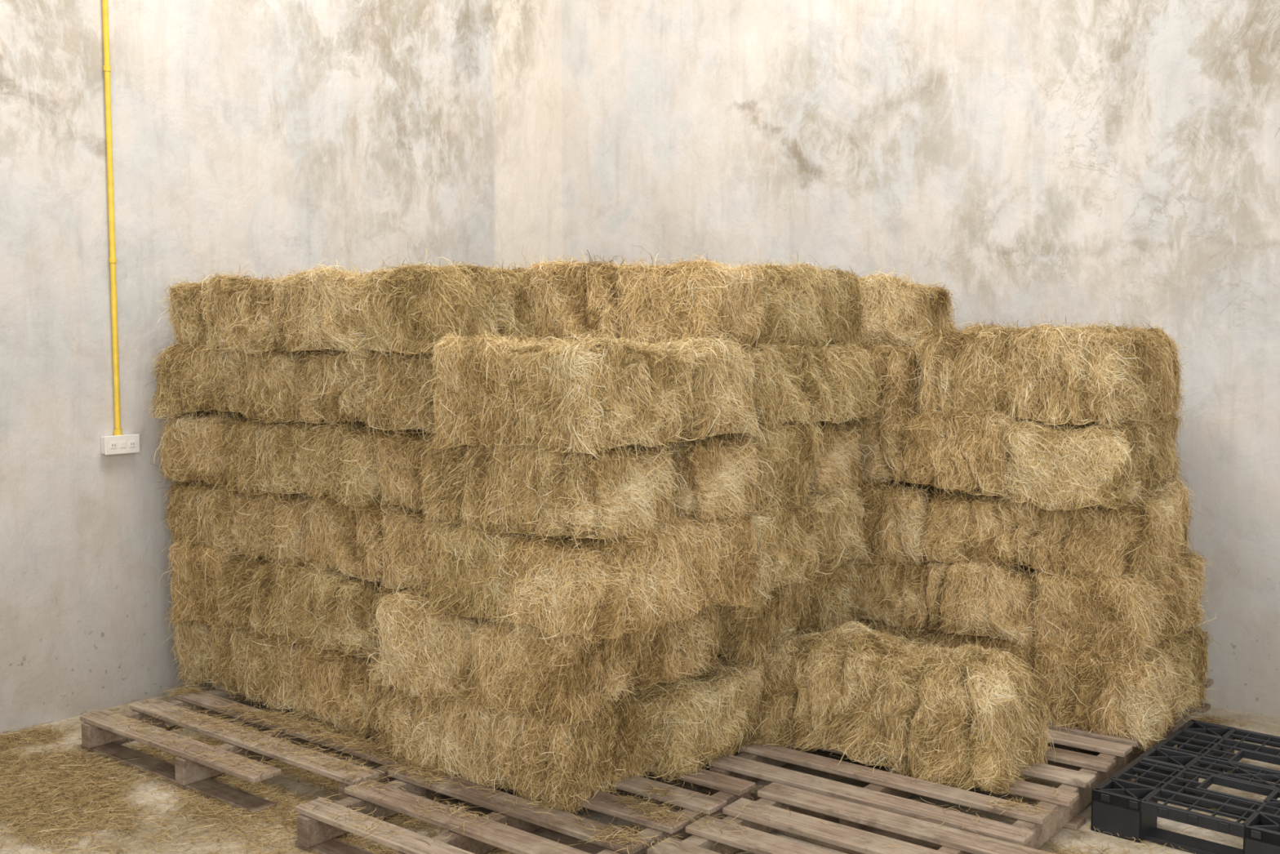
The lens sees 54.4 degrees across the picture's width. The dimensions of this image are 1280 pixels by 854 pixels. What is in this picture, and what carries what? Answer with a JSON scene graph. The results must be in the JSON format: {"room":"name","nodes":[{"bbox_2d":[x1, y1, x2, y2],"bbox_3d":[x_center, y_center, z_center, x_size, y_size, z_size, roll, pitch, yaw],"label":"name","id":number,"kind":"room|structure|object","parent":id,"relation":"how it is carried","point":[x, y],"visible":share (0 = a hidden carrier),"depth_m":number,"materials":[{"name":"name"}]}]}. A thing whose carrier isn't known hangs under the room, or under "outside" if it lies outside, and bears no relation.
{"room":"farm building","nodes":[
{"label":"farm building","id":0,"kind":"room"},
{"bbox_2d":[0,0,562,734],"bbox_3d":[-3.288,-1.134,4.625,0.200,5.000,9.200,3,5,38],"label":"wall","id":1,"kind":"structure","parent":0,"point":[275,135],"depth_m":5.84,"materials":[{"name":"paint"}]},
{"bbox_2d":[102,0,122,435],"bbox_3d":[-2.382,-1.819,5.546,0.034,3.725,0.033,0,4,0],"label":"conduit","id":2,"kind":"object","parent":1,"relation":"attached to","point":[106,67],"visible":1,"depth_m":5.60,"materials":[{"name":"yellow plastic"}]},
{"bbox_2d":[100,434,140,455],"bbox_3d":[-2.373,0.079,5.681,0.052,0.086,0.168,3,5,38],"label":"electrical outlet box","id":3,"kind":"object","parent":1,"relation":"attached to","point":[128,443],"visible":1,"depth_m":5.66,"materials":[{"name":"white plastic"}]},
{"bbox_2d":[111,440,135,448],"bbox_3d":[-2.354,0.080,5.666,0.003,0.028,0.118,3,5,38],"label":"socket","id":4,"kind":"object","parent":3,"relation":"attached to","point":[114,444],"depth_m":5.67,"materials":[{"name":"white plastic"}]},
{"bbox_2d":[0,683,1279,853],"bbox_3d":[0.258,1.618,2.045,9.200,0.120,9.200,3,5,38],"label":"floor","id":5,"kind":"structure","parent":0,"point":[1260,723],"depth_m":4.44,"materials":[{"name":"concrete"}]},
{"bbox_2d":[80,682,408,816],"bbox_3d":[-1.376,1.265,5.143,1.519,0.141,1.162,3,5,38],"label":"wooden pallet","id":6,"kind":"object","parent":5,"relation":"on","point":[191,772],"visible":0.43,"depth_m":4.88,"materials":[{"name":"brown wood"}]},
{"bbox_2d":[160,608,305,718],"bbox_3d":[-1.693,0.978,5.654,1.205,0.511,0.636,3,5,41],"label":"hay bale","id":7,"kind":"object","parent":6,"relation":"on","point":[239,661],"visible":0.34,"depth_m":5.40},
{"bbox_2d":[157,527,246,633],"bbox_3d":[-1.740,0.652,5.909,0.624,0.514,1.112,3,5,37],"label":"hay bale","id":8,"kind":"object","parent":7,"relation":"on","point":[193,588],"visible":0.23,"depth_m":5.56},
{"bbox_2d":[148,469,310,573],"bbox_3d":[-1.674,0.379,5.618,1.160,0.491,0.625,3,5,38],"label":"hay bale","id":9,"kind":"object","parent":8,"relation":"on","point":[270,526],"visible":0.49,"depth_m":5.41},
{"bbox_2d":[149,408,250,494],"bbox_3d":[-1.743,0.051,5.902,0.639,0.471,1.066,3,5,38],"label":"hay bale","id":10,"kind":"object","parent":9,"relation":"on","point":[187,447],"visible":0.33,"depth_m":5.54},
{"bbox_2d":[144,336,326,428],"bbox_3d":[-1.705,-0.218,5.528,1.136,0.470,0.630,3,5,39],"label":"hay bale","id":11,"kind":"object","parent":10,"relation":"on","point":[188,380],"visible":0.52,"depth_m":5.34},
{"bbox_2d":[193,251,382,364],"bbox_3d":[-1.349,-0.490,5.221,1.174,0.491,0.655,2,5,37],"label":"hay bale","id":12,"kind":"object","parent":11,"relation":"on","point":[301,310],"visible":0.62,"depth_m":4.99},
{"bbox_2d":[281,631,390,742],"bbox_3d":[-0.927,1.038,5.053,1.175,0.492,0.647,4,5,37],"label":"hay bale","id":13,"kind":"object","parent":6,"relation":"on","point":[342,689],"visible":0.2,"depth_m":5.00},
{"bbox_2d":[204,546,397,664],"bbox_3d":[-1.328,0.685,5.310,1.135,0.514,0.631,3,5,35],"label":"hay bale","id":14,"kind":"object","parent":13,"relation":"on","point":[312,606],"visible":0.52,"depth_m":5.07},
{"bbox_2d":[363,577,417,666],"bbox_3d":[-0.603,0.731,5.059,0.611,0.482,1.084,4,6,37],"label":"hay bale","id":15,"kind":"object","parent":13,"relation":"on","point":[386,592],"visible":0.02,"depth_m":4.83},
{"bbox_2d":[285,491,435,592],"bbox_3d":[-0.928,0.420,5.029,1.147,0.490,0.655,3,5,40],"label":"hay bale","id":16,"kind":"object","parent":15,"relation":"on","point":[377,544],"visible":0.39,"depth_m":4.88},
{"bbox_2d":[204,402,399,517],"bbox_3d":[-1.309,0.101,5.281,1.170,0.486,0.626,4,6,38],"label":"hay bale","id":17,"kind":"object","parent":16,"relation":"on","point":[284,459],"visible":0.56,"depth_m":5.08},
{"bbox_2d":[283,333,537,439],"bbox_3d":[-0.935,-0.193,4.981,1.186,0.503,0.648,5,6,40],"label":"hay bale","id":18,"kind":"object","parent":17,"relation":"on","point":[331,388],"visible":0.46,"depth_m":4.80},
{"bbox_3d":[-0.664,0.375,5.400,1.077,0.510,0.649,4,7,41],"label":"hay bale","id":19,"kind":"object","parent":15,"relation":"on","visible":0},
{"bbox_2d":[359,422,436,520],"bbox_3d":[-0.609,0.115,5.039,0.601,0.465,1.095,3,5,39],"label":"hay bale","id":20,"kind":"object","parent":19,"relation":"on","point":[397,458],"visible":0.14,"depth_m":4.72},
{"bbox_2d":[340,240,569,365],"bbox_3d":[-0.620,-0.485,4.989,0.609,0.507,1.137,3,5,40],"label":"hay bale","id":21,"kind":"object","parent":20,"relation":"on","point":[406,308],"visible":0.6,"depth_m":4.64},
{"bbox_2d":[656,430,775,531],"bbox_3d":[-0.020,0.112,4.778,1.080,0.514,0.607,3,5,38],"label":"hay bale","id":22,"kind":"object","parent":19,"relation":"on","point":[722,475],"visible":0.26,"depth_m":4.45},
{"bbox_2d":[496,316,777,466],"bbox_3d":[-0.006,-0.144,4.317,0.584,0.505,1.136,4,6,39],"label":"hay bale","id":23,"kind":"object","parent":22,"relation":"on","point":[594,392],"visible":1,"depth_m":4.04},
{"bbox_2d":[520,239,782,356],"bbox_3d":[-0.018,-0.486,4.801,1.084,0.511,0.664,3,5,37],"label":"hay bale","id":24,"kind":"object","parent":23,"relation":"on","point":[688,297],"visible":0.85,"depth_m":4.57},
{"bbox_2d":[294,762,755,853],"bbox_3d":[-0.374,1.327,4.274,1.127,0.141,1.162,3,5,38],"label":"wooden pallet","id":25,"kind":"object","parent":5,"relation":"on","point":[316,831],"visible":0.57,"depth_m":4.12,"materials":[{"name":"brown wood"}]},
{"bbox_2d":[363,680,653,817],"bbox_3d":[-0.490,1.050,4.579,1.081,0.534,0.650,3,5,33],"label":"hay bale","id":26,"kind":"object","parent":25,"relation":"on","point":[564,762],"visible":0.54,"depth_m":4.35},
{"bbox_2d":[366,578,493,707],"bbox_3d":[-0.516,0.760,4.843,0.658,0.501,1.116,3,5,37],"label":"hay bale","id":27,"kind":"object","parent":26,"relation":"on","point":[424,653],"visible":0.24,"depth_m":4.48},
{"bbox_2d":[0,681,1279,853],"bbox_3d":[-0.044,1.302,4.424,5.355,0.164,5.160,3,5,38],"label":"straw","id":28,"kind":"object","parent":5,"relation":"on","point":[42,759],"visible":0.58,"depth_m":4.54,"materials":[{"name":"beige plant"}]},
{"bbox_2d":[641,735,767,791],"bbox_3d":[0.094,1.241,5.483,1.225,0.141,1.169,3,5,38],"label":"wooden pallet","id":29,"kind":"object","parent":5,"relation":"on","point":[695,787],"visible":0.02,"depth_m":4.74,"materials":[{"name":"brown wood"}]},
{"bbox_2d":[621,663,763,787],"bbox_3d":[-0.078,1.050,4.866,1.109,0.476,0.675,3,6,41],"label":"hay bale","id":30,"kind":"object","parent":29,"relation":"on","point":[702,717],"visible":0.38,"depth_m":4.51},
{"bbox_2d":[456,602,726,735],"bbox_3d":[-0.142,0.773,4.563,0.634,0.463,1.087,3,5,40],"label":"hay bale","id":31,"kind":"object","parent":30,"relation":"on","point":[513,668],"visible":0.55,"depth_m":4.25},
{"bbox_2d":[406,506,527,635],"bbox_3d":[-0.318,0.453,4.590,0.578,0.470,1.084,3,5,39],"label":"hay bale","id":32,"kind":"object","parent":31,"relation":"on","point":[466,568],"visible":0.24,"depth_m":4.25},
{"bbox_2d":[406,417,689,550],"bbox_3d":[-0.310,0.146,4.311,0.906,0.538,0.662,3,5,33],"label":"hay bale","id":33,"kind":"object","parent":32,"relation":"on","point":[601,496],"visible":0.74,"depth_m":4.10},
{"bbox_2d":[418,309,618,462],"bbox_3d":[-0.316,-0.168,4.528,0.543,0.536,1.136,3,5,37],"label":"hay bale","id":34,"kind":"object","parent":33,"relation":"on","point":[471,399],"visible":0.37,"depth_m":4.18},
{"bbox_2d":[490,503,767,652],"bbox_3d":[-0.011,0.451,4.367,0.568,0.539,1.106,3,5,36],"label":"hay bale","id":35,"kind":"object","parent":31,"relation":"on","point":[642,580],"visible":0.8,"depth_m":4.08},
{"bbox_2d":[698,651,775,753],"bbox_3d":[0.177,1.026,5.199,1.053,0.459,0.655,3,5,40],"label":"hay bale","id":36,"kind":"object","parent":29,"relation":"on","point":[753,703],"visible":0.04,"depth_m":4.85},
{"bbox_3d":[0.510,0.988,5.624,1.068,0.471,0.653,4,6,40],"label":"hay bale","id":37,"kind":"object","parent":29,"relation":"on","visible":0},
{"bbox_2d":[712,554,870,669],"bbox_3d":[0.524,0.727,5.284,0.640,0.458,1.069,3,5,39],"label":"hay bale","id":38,"kind":"object","parent":37,"relation":"on","point":[748,635],"visible":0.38,"depth_m":5.04},
{"bbox_2d":[745,470,881,602],"bbox_3d":[0.542,0.412,5.148,0.662,0.475,1.120,3,6,35],"label":"hay bale","id":39,"kind":"object","parent":38,"relation":"on","point":[794,542],"visible":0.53,"depth_m":4.95},
{"bbox_2d":[647,782,1052,853],"bbox_3d":[0.680,1.383,3.503,1.475,0.141,1.162,3,5,38],"label":"wooden pallet","id":40,"kind":"object","parent":5,"relation":"on","point":[780,797],"visible":0.97,"depth_m":3.96,"materials":[{"name":"brown wood"}]},
{"bbox_2d":[705,728,1132,849],"bbox_3d":[1.062,1.297,4.699,1.223,0.141,1.162,3,5,38],"label":"wooden pallet","id":41,"kind":"object","parent":5,"relation":"on","point":[1075,775],"visible":0.45,"depth_m":4.38,"materials":[{"name":"brown wood"}]},
{"bbox_2d":[749,616,1066,796],"bbox_3d":[0.981,1.012,4.803,1.199,0.531,0.832,3,5,36],"label":"hay bale","id":42,"kind":"object","parent":41,"relation":"on","point":[965,716],"visible":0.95,"depth_m":4.55},
{"bbox_2d":[1044,678,1213,775],"bbox_3d":[1.796,1.230,5.633,1.224,0.141,1.162,3,5,38],"label":"wooden pallet","id":43,"kind":"object","parent":5,"relation":"on","point":[1131,756],"visible":0.09,"depth_m":4.97,"materials":[{"name":"brown wood"}]},
{"bbox_2d":[925,628,1195,753],"bbox_3d":[1.722,1.041,5.250,1.114,0.508,0.677,4,6,40],"label":"hay bale","id":44,"kind":"object","parent":43,"relation":"on","point":[1137,700],"visible":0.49,"depth_m":4.94},
{"bbox_2d":[852,549,1046,656],"bbox_3d":[1.380,0.697,5.515,1.087,0.492,0.692,3,4,39],"label":"hay bale","id":45,"kind":"object","parent":44,"relation":"on","point":[993,601],"visible":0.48,"depth_m":5.26},
{"bbox_2d":[850,474,953,568],"bbox_3d":[0.959,0.390,5.787,1.085,0.487,0.641,4,5,41],"label":"hay bale","id":46,"kind":"object","parent":45,"relation":"on","point":[896,518],"visible":0.28,"depth_m":5.42},
{"bbox_2d":[838,403,1026,505],"bbox_3d":[1.337,0.060,5.523,1.142,0.517,0.647,4,6,42],"label":"hay bale","id":47,"kind":"object","parent":46,"relation":"on","point":[962,449],"visible":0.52,"depth_m":5.26},
{"bbox_2d":[854,332,920,429],"bbox_3d":[0.900,-0.264,5.795,1.095,0.526,0.616,3,5,37],"label":"hay bale","id":48,"kind":"object","parent":47,"relation":"on","point":[897,392],"visible":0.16,"depth_m":5.38},
{"bbox_2d":[854,261,961,347],"bbox_3d":[1.006,-0.552,5.955,1.084,0.483,0.631,3,5,37],"label":"hay bale","id":49,"kind":"object","parent":48,"relation":"on","point":[893,305],"visible":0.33,"depth_m":5.62},
{"bbox_2d":[906,308,1169,431],"bbox_3d":[1.640,-0.234,5.250,1.111,0.552,0.645,3,5,40],"label":"hay bale","id":50,"kind":"object","parent":47,"relation":"on","point":[1055,374],"visible":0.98,"depth_m":5.03},
{"bbox_2d":[1154,608,1228,722],"bbox_3d":[2.003,0.983,5.592,1.139,0.510,0.618,3,5,40],"label":"hay bale","id":51,"kind":"object","parent":43,"relation":"on","point":[1192,649],"visible":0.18,"depth_m":5.24},
{"bbox_2d":[1024,542,1216,665],"bbox_3d":[2.030,0.700,5.261,0.632,0.505,1.140,3,6,39],"label":"hay bale","id":52,"kind":"object","parent":51,"relation":"on","point":[1124,616],"visible":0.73,"depth_m":4.97},
{"bbox_2d":[911,478,1191,586],"bbox_3d":[1.705,0.403,5.248,1.118,0.491,0.636,4,5,35],"label":"hay bale","id":53,"kind":"object","parent":52,"relation":"on","point":[1134,538],"visible":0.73,"depth_m":5.05},
{"bbox_2d":[996,404,1191,518],"bbox_3d":[1.937,0.116,5.287,0.629,0.487,1.120,3,5,38],"label":"hay bale","id":54,"kind":"object","parent":53,"relation":"on","point":[1060,468],"visible":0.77,"depth_m":4.93},
{"bbox_2d":[1090,719,1279,853],"bbox_3d":[2.336,1.322,4.319,1.154,0.146,1.058,4,5,41],"label":"pallet","id":55,"kind":"object","parent":5,"relation":"on","point":[1122,806],"visible":1,"depth_m":4.31,"materials":[{"name":"black plastic"}]},
{"bbox_3d":[0.815,1.175,6.398,1.219,0.141,1.162,3,5,38],"label":"wooden pallet","id":56,"kind":"object","parent":5,"relation":"on","visible":0},
{"bbox_2d":[853,613,948,648],"bbox_3d":[1.021,0.981,5.778,1.106,0.497,0.618,3,4,35],"label":"hay bale","id":57,"kind":"object","parent":56,"relation":"on","point":[911,637],"visible":0.06,"depth_m":5.45},
{"bbox_2d":[561,0,1279,718],"bbox_3d":[3.108,-1.185,5.337,9.000,5.000,0.200,3,5,38],"label":"wall","id":58,"kind":"structure","parent":0,"point":[1086,161],"depth_m":6.21,"materials":[{"name":"paint"}]},
{"bbox_3d":[-0.106,0.960,6.149,1.084,0.460,0.696,4,5,41],"label":"hay bale","id":59,"kind":"object","parent":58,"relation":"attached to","visible":0},
{"bbox_3d":[-0.149,0.651,6.133,1.099,0.479,0.638,2,3,36],"label":"hay bale","id":60,"kind":"object","parent":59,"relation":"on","visible":0},
{"bbox_3d":[-0.136,0.361,6.082,1.075,0.453,0.653,4,6,36],"label":"hay bale","id":61,"kind":"object","parent":60,"relation":"on","visible":0},
{"bbox_2d":[806,419,876,499],"bbox_3d":[0.488,0.062,5.513,1.065,0.518,0.652,3,5,34],"label":"hay bale","id":62,"kind":"object","parent":61,"relation":"on","point":[842,455],"visible":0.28,"depth_m":5.26},
{"bbox_3d":[1.567,0.037,5.900,1.154,0.494,0.623,3,6,38],"label":"hay bale","id":63,"kind":"object","parent":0,"visible":0},
{"bbox_2d":[955,311,1190,427],"bbox_3d":[1.899,-0.252,5.596,1.082,0.549,0.649,3,5,40],"label":"hay bale","id":64,"kind":"object","parent":63,"relation":"on","point":[1169,400],"visible":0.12,"depth_m":5.31},
{"bbox_3d":[-1.410,-0.254,5.892,1.089,0.463,0.624,5,6,40],"label":"hay bale","id":65,"kind":"object","parent":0,"visible":0},
{"bbox_2d":[154,261,302,350],"bbox_3d":[-1.726,-0.530,5.884,0.637,0.477,1.082,3,5,37],"label":"hay bale","id":66,"kind":"object","parent":65,"relation":"on","point":[188,322],"visible":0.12,"depth_m":5.58},
{"bbox_3d":[1.284,0.960,6.153,1.074,0.460,0.697,3,6,37],"label":"hay bale","id":67,"kind":"object","parent":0,"visible":0},
{"bbox_3d":[1.635,0.673,5.876,1.068,0.464,0.675,5,5,38],"label":"hay bale","id":68,"kind":"object","parent":67,"relation":"on","visible":0},
{"bbox_2d":[1146,471,1208,570],"bbox_3d":[1.957,0.392,5.596,1.069,0.484,0.616,4,6,42],"label":"hay bale","id":69,"kind":"object","parent":68,"relation":"on","point":[1181,517],"visible":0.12,"depth_m":5.30},
{"bbox_3d":[0.204,0.699,5.503,0.701,0.457,1.093,3,5,40],"label":"hay bale","id":70,"kind":"object","parent":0,"visible":0},
{"bbox_3d":[0.180,0.395,5.415,0.620,0.472,1.126,1,5,39],"label":"hay bale","id":71,"kind":"object","parent":70,"relation":"on","visible":0},
{"bbox_2d":[743,415,831,515],"bbox_3d":[0.252,0.096,5.126,1.131,0.515,0.613,4,6,36],"label":"hay bale","id":72,"kind":"object","parent":71,"relation":"on","point":[790,455],"visible":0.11,"depth_m":4.86},
{"bbox_2d":[742,317,895,438],"bbox_3d":[0.562,-0.199,5.104,0.674,0.484,1.048,3,5,39],"label":"hay bale","id":73,"kind":"object","parent":72,"relation":"on","point":[833,382],"visible":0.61,"depth_m":4.93},
{"bbox_2d":[717,238,874,348],"bbox_3d":[0.543,-0.536,5.218,0.623,0.501,1.072,3,5,33],"label":"hay bale","id":74,"kind":"object","parent":73,"relation":"on","point":[807,300],"visible":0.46,"depth_m":5.07}
]}

